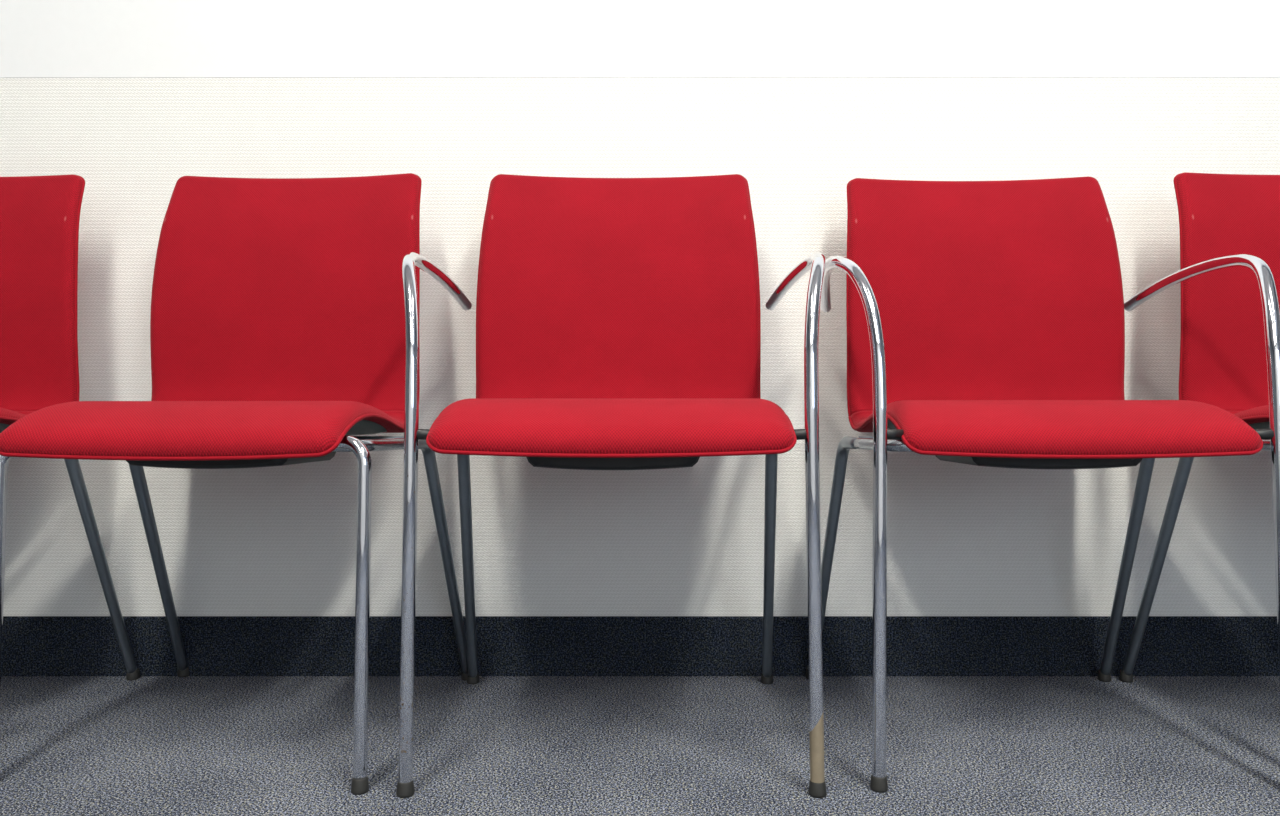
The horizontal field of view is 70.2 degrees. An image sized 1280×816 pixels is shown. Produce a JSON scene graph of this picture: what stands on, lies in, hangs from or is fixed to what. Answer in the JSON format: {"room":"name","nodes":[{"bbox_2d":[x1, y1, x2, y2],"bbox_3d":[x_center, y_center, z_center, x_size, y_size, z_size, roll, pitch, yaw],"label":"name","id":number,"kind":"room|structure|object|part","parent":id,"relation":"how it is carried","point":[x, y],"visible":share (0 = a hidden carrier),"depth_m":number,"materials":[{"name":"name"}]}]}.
{"room":"waiting room","nodes":[
{"label":"waiting room","id":0,"kind":"room"},
{"bbox_2d":[0,0,1279,615],"bbox_3d":[0.000,-0.822,1.726,6.400,2.620,0.101,0,-1,0],"label":"wall","id":1,"kind":"structure","parent":0,"point":[801,100],"depth_m":1.67,"materials":[{"name":"white paint"}]},
{"bbox_2d":[1,616,1279,675],"bbox_3d":[0.000,0.433,1.656,6.400,0.107,0.007,0,-1,0],"label":"baseboard","id":2,"kind":"structure","parent":1,"relation":"attached to","point":[31,645],"depth_m":1.65,"materials":[{"name":"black carpet"}]},
{"bbox_2d":[0,676,1279,815],"bbox_3d":[0.000,0.482,-0.599,6.400,0.050,4.715,0,-1,0],"label":"floor","id":3,"kind":"structure","parent":0,"point":[70,745],"depth_m":1.30,"materials":[{"name":"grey carpet"}]},
{"bbox_2d":[0,174,139,679],"bbox_3d":[-1.157,0.041,1.389,0.542,0.884,0.497,0,-1,-3],"label":"chair","id":4,"kind":"object","parent":3,"relation":"on","point":[40,215],"visible":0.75,"depth_m":1.50,"materials":[{"name":"red fabric"}]},
{"bbox_3d":[-1.154,0.031,1.319,0.457,0.077,0.355,0,-1,-3],"label":"seat","id":5,"kind":"part","parent":4,"relation":"part of","materials":[{"name":"red fabric"}]},
{"bbox_3d":[-1.164,-0.190,1.518,0.458,0.418,0.077,0,-1,-3],"label":"backrest","id":6,"kind":"part","parent":4,"relation":"part of","materials":[{"name":"red fabric"}]},
{"bbox_3d":[-0.917,0.262,1.501,0.022,0.433,0.288,0,-1,2],"label":"leg","id":7,"kind":"part","parent":4,"relation":"part of","materials":[{"name":"grey metal"}]},
{"bbox_2d":[0,173,467,794],"bbox_3d":[-0.580,0.041,1.397,0.542,0.884,0.527,0,-1,2],"label":"chair","id":8,"kind":"object","parent":3,"relation":"on","point":[277,318],"visible":0.95,"depth_m":1.49,"materials":[{"name":"red fabric"}]},
{"bbox_3d":[-0.764,0.252,1.189,0.158,0.434,0.031,0,-1,-18],"label":"leg","id":9,"kind":"part","parent":8,"relation":"part of","materials":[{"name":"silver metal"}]},
{"bbox_3d":[-0.821,0.262,1.510,0.022,0.433,0.307,0,-1,-2],"label":"leg","id":10,"kind":"part","parent":8,"relation":"part of","materials":[{"name":"grey metal"}]},
{"bbox_3d":[-0.592,0.029,1.312,0.443,0.076,0.356,0,-1,2],"label":"seat","id":11,"kind":"part","parent":8,"relation":"part of","materials":[{"name":"red fabric"}]},
{"bbox_2d":[126,452,335,468],"bbox_3d":[-0.583,0.057,1.316,0.242,0.053,0.192,0,-1,2],"label":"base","id":12,"kind":"object","parent":8,"relation":"on","point":[205,464],"depth_m":1.22,"materials":[{"name":"black plastic"}]},
{"bbox_3d":[-0.583,-0.190,1.521,0.445,0.418,0.093,0,-1,2],"label":"backrest","id":13,"kind":"part","parent":8,"relation":"part of","materials":[{"name":"red fabric"}]},
{"bbox_3d":[-0.413,0.252,1.174,0.158,0.434,0.031,0,-1,22],"label":"leg","id":14,"kind":"part","parent":8,"relation":"part of","materials":[{"name":"silver metal"}]},
{"bbox_3d":[-0.461,0.051,1.274,0.245,0.019,0.144,0,-1,2],"label":"rail","id":15,"kind":"part","parent":8,"relation":"part of","materials":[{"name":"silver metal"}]},
{"bbox_3d":[-0.329,0.262,1.490,0.022,0.433,0.307,0,-1,7],"label":"leg","id":16,"kind":"part","parent":8,"relation":"part of","materials":[{"name":"grey metal"}]},
{"bbox_2d":[396,174,825,797],"bbox_3d":[-0.035,0.041,1.368,0.584,0.884,0.517,0,-1,0],"label":"armchair","id":17,"kind":"object","parent":3,"relation":"on","point":[618,320],"visible":1,"depth_m":1.47,"materials":[{"name":"red fabric"}]},
{"bbox_3d":[-0.288,0.247,1.132,0.024,0.442,0.018,0,-1,0],"label":"leg","id":18,"kind":"part","parent":17,"relation":"part of","materials":[{"name":"silver metal"}]},
{"bbox_3d":[-0.302,-0.095,1.321,0.051,0.249,0.386,0,-1,0],"label":"armrest","id":19,"kind":"part","parent":17,"relation":"part of","materials":[{"name":"silver metal"}]},
{"bbox_3d":[-0.281,0.261,1.467,0.022,0.433,0.307,0,-1,-4],"label":"leg","id":20,"kind":"part","parent":17,"relation":"part of","materials":[{"name":"grey metal"}]},
{"bbox_3d":[-0.035,0.024,1.288,0.457,0.074,0.358,0,-1,0],"label":"seat","id":21,"kind":"part","parent":17,"relation":"part of","materials":[{"name":"red fabric"}]},
{"bbox_2d":[526,457,699,469],"bbox_3d":[-0.035,0.056,1.282,0.242,0.053,0.192,0,-1,0],"label":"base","id":22,"kind":"object","parent":17,"relation":"on","point":[545,462],"depth_m":1.19,"materials":[{"name":"black plastic"}]},
{"bbox_3d":[-0.035,-0.190,1.509,0.458,0.418,0.113,0,-1,0],"label":"backrest","id":23,"kind":"part","parent":17,"relation":"part of","materials":[{"name":"red fabric"}]},
{"bbox_3d":[0.211,0.261,1.467,0.022,0.433,0.307,0,-1,4],"label":"leg","id":24,"kind":"part","parent":17,"relation":"part of","materials":[{"name":"grey metal"}]},
{"bbox_3d":[0.231,-0.095,1.321,0.051,0.249,0.386,0,-1,0],"label":"armrest","id":25,"kind":"part","parent":17,"relation":"part of","materials":[{"name":"silver metal"}]},
{"bbox_3d":[0.217,0.247,1.132,0.024,0.442,0.018,0,-1,0],"label":"leg","id":26,"kind":"part","parent":17,"relation":"part of","materials":[{"name":"silver metal"}]},
{"bbox_2d":[806,176,1279,792],"bbox_3d":[0.562,0.041,1.390,0.584,0.884,0.515,0,-1,1],"label":"armchair","id":27,"kind":"object","parent":3,"relation":"on","point":[985,320],"visible":0.98,"depth_m":1.50,"materials":[{"name":"red fabric"}]},
{"bbox_3d":[0.319,0.262,1.494,0.022,0.433,0.307,0,-1,-3],"label":"leg","id":28,"kind":"part","parent":27,"relation":"part of","materials":[{"name":"grey metal"}]},
{"bbox_3d":[0.295,-0.095,1.349,0.051,0.249,0.387,0,-1,2],"label":"armrest","id":29,"kind":"part","parent":27,"relation":"part of","materials":[{"name":"silver metal"}]},
{"bbox_3d":[0.304,0.248,1.154,0.018,0.442,0.031,0,-1,28],"label":"leg","id":30,"kind":"part","parent":27,"relation":"part of","materials":[{"name":"silver metal"}]},
{"bbox_3d":[0.436,0.051,1.270,0.245,0.019,0.144,0,-1,2],"label":"rail","id":31,"kind":"part","parent":27,"relation":"part of","materials":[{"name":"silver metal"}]},
{"bbox_3d":[0.572,-0.190,1.534,0.452,0.418,0.101,0,-1,2],"label":"backrest","id":32,"kind":"part","parent":27,"relation":"part of","materials":[{"name":"red fabric"}]},
{"bbox_2d":[935,455,1142,468],"bbox_3d":[0.560,0.057,1.303,0.242,0.053,0.192,0,-1,2],"label":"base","id":33,"kind":"object","parent":27,"relation":"on","point":[1021,463],"depth_m":1.21,"materials":[{"name":"black plastic"}]},
{"bbox_3d":[0.567,0.027,1.321,0.450,0.075,0.357,0,-1,2],"label":"seat","id":34,"kind":"part","parent":27,"relation":"part of","materials":[{"name":"red fabric"}]},
{"bbox_3d":[0.811,0.262,1.481,0.022,0.433,0.307,0,-1,6],"label":"leg","id":35,"kind":"part","parent":27,"relation":"part of","materials":[{"name":"grey metal"}]},
{"bbox_3d":[0.827,-0.095,1.335,0.051,0.249,0.387,0,-1,2],"label":"armrest","id":36,"kind":"part","parent":27,"relation":"part of","materials":[{"name":"silver metal"}]},
{"bbox_3d":[0.809,0.247,1.141,0.018,0.442,0.031,0,-1,-25],"label":"leg","id":37,"kind":"part","parent":27,"relation":"part of","materials":[{"name":"silver metal"}]},
{"bbox_2d":[1119,172,1279,682],"bbox_3d":[1.113,0.041,1.376,0.542,0.884,0.497,0,-1,3],"label":"chair","id":38,"kind":"object","parent":3,"relation":"on","point":[1223,361],"visible":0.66,"depth_m":1.49,"materials":[{"name":"red fabric"}]},
{"bbox_3d":[0.873,0.261,1.488,0.022,0.433,0.288,0,-1,-2],"label":"leg","id":39,"kind":"part","parent":38,"relation":"part of","materials":[{"name":"grey metal"}]},
{"bbox_3d":[1.120,-0.190,1.505,0.458,0.418,0.077,0,-1,3],"label":"backrest","id":40,"kind":"part","parent":38,"relation":"part of","materials":[{"name":"red fabric"}]},
{"bbox_3d":[1.110,0.031,1.306,0.457,0.077,0.355,0,-1,3],"label":"seat","id":41,"kind":"part","parent":38,"relation":"part of","materials":[{"name":"red fabric"}]},
{"bbox_3d":[0.984,0.051,1.270,0.245,0.019,0.144,0,-1,3],"label":"rail","id":42,"kind":"part","parent":38,"relation":"part of","materials":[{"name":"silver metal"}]}
]}

